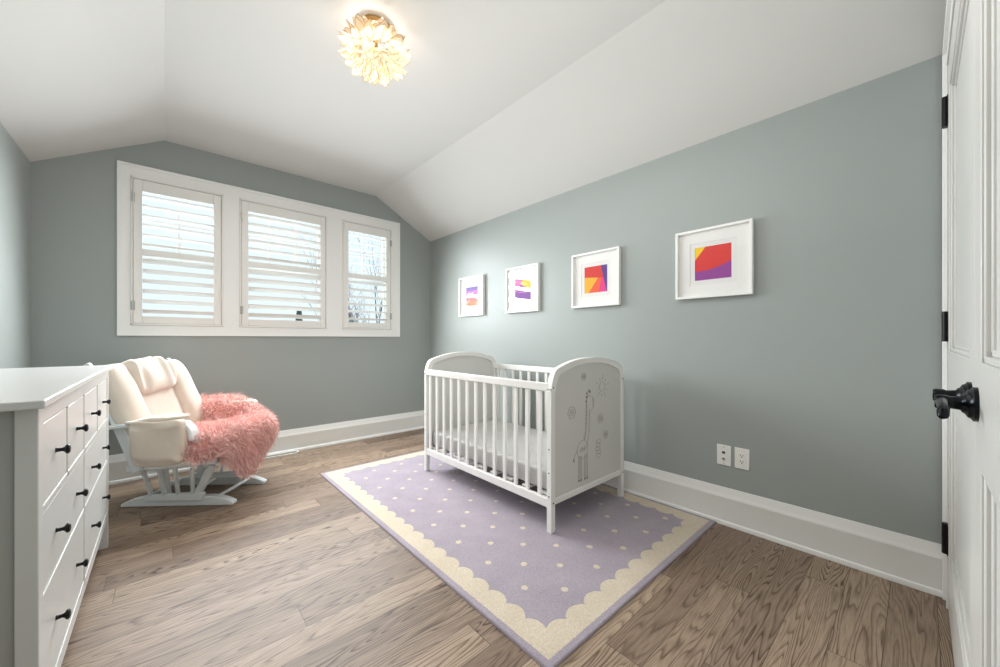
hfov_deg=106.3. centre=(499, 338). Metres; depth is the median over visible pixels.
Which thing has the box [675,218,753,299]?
picture frame
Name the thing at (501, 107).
ceiling
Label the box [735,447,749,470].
wall outlet
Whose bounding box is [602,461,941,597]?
baseboard
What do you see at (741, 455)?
receptacle
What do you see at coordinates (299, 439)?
baseboard
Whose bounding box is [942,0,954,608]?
trim
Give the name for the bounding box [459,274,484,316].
picture frame
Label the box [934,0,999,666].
door
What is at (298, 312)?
evergreen tree
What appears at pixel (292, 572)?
floor
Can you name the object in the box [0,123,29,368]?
wall
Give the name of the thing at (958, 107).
door
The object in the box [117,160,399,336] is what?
trim
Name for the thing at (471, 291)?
artwork
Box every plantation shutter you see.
[130,176,222,326]
[240,198,326,328]
[342,219,391,329]
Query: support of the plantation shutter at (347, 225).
attached to the window at (382, 256)
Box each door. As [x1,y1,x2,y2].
[932,0,974,666]
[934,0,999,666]
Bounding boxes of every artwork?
[466,286,477,305]
[515,277,530,300]
[585,264,606,292]
[695,243,730,280]
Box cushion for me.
[141,387,186,418]
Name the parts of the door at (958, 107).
lever handle, panel, panel, lever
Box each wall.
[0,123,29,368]
[30,141,429,454]
[430,55,941,543]
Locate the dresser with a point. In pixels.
(55, 446)
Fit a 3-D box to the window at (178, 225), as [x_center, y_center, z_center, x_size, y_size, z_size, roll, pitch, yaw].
[-2.668,-0.675,3.121,0.597,1.166,0.175,0,0,-42]
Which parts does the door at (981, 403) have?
lever handle, lever, panel, panel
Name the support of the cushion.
on the glider chair
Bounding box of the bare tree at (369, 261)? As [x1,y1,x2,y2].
[291,227,381,322]
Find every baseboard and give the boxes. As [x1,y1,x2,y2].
[109,410,423,484]
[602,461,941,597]
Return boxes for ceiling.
[0,0,946,241]
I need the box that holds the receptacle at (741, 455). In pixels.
[738,452,744,465]
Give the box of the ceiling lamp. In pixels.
[337,14,410,87]
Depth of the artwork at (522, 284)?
3.42 m
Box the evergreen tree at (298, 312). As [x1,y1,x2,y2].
[295,311,302,320]
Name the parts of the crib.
leg, panel, rail, rail, mattress, rail, leg, panel, rail, leg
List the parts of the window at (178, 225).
sash, sash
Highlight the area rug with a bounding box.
[320,449,715,666]
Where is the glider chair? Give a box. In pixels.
[83,356,266,506]
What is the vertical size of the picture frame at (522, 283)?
0.418 m
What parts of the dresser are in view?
panel, corner post, drawer, knob, knob, knob, drawer, drawer, frame, drawer, knob, knob, knob, drawer, drawer, knob, drawer, knob, knob, drawer, corner post, knob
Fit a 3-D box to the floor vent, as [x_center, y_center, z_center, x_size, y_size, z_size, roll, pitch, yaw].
[-2.037,1.074,3.480,0.300,0.012,0.080,0,0,-42]
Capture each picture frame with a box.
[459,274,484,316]
[505,263,539,312]
[572,246,620,307]
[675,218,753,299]
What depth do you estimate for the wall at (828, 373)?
2.00 m
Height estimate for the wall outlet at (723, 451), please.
0.118 m
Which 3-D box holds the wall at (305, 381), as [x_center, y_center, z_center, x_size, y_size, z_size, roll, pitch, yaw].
[-2.083,-0.263,3.650,3.359,2.685,0.180,0,0,-42]
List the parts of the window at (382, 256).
sash, sash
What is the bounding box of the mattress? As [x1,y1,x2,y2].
[433,420,546,488]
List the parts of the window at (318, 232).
sash, sash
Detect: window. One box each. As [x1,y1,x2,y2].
[133,199,213,326]
[241,200,319,328]
[344,234,389,329]
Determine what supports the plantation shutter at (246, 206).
attached to the window at (318, 232)
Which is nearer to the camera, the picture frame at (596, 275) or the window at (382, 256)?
the picture frame at (596, 275)
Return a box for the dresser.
[0,365,112,666]
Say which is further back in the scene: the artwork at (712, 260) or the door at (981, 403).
the artwork at (712, 260)
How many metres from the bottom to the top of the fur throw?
0.573 m
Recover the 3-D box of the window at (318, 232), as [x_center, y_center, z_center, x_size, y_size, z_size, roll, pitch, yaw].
[-2.095,-0.675,3.635,0.761,1.166,0.175,0,0,-42]
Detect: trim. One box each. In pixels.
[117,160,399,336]
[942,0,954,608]
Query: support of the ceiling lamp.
attached to the ceiling
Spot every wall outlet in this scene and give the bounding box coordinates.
[717,444,730,466]
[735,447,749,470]
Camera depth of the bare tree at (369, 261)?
11.59 m
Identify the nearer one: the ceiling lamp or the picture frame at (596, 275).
the ceiling lamp
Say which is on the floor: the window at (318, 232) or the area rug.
the area rug
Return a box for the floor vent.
[265,450,298,458]
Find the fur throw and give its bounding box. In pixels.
[178,391,281,480]
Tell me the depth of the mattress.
2.63 m
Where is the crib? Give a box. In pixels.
[424,352,623,533]
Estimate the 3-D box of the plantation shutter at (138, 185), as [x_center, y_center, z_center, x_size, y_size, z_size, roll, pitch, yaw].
[-2.610,-0.675,3.056,0.571,1.138,0.082,0,0,-42]
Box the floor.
[61,428,953,666]
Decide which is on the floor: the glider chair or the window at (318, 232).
the glider chair
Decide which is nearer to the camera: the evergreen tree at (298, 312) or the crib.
the crib

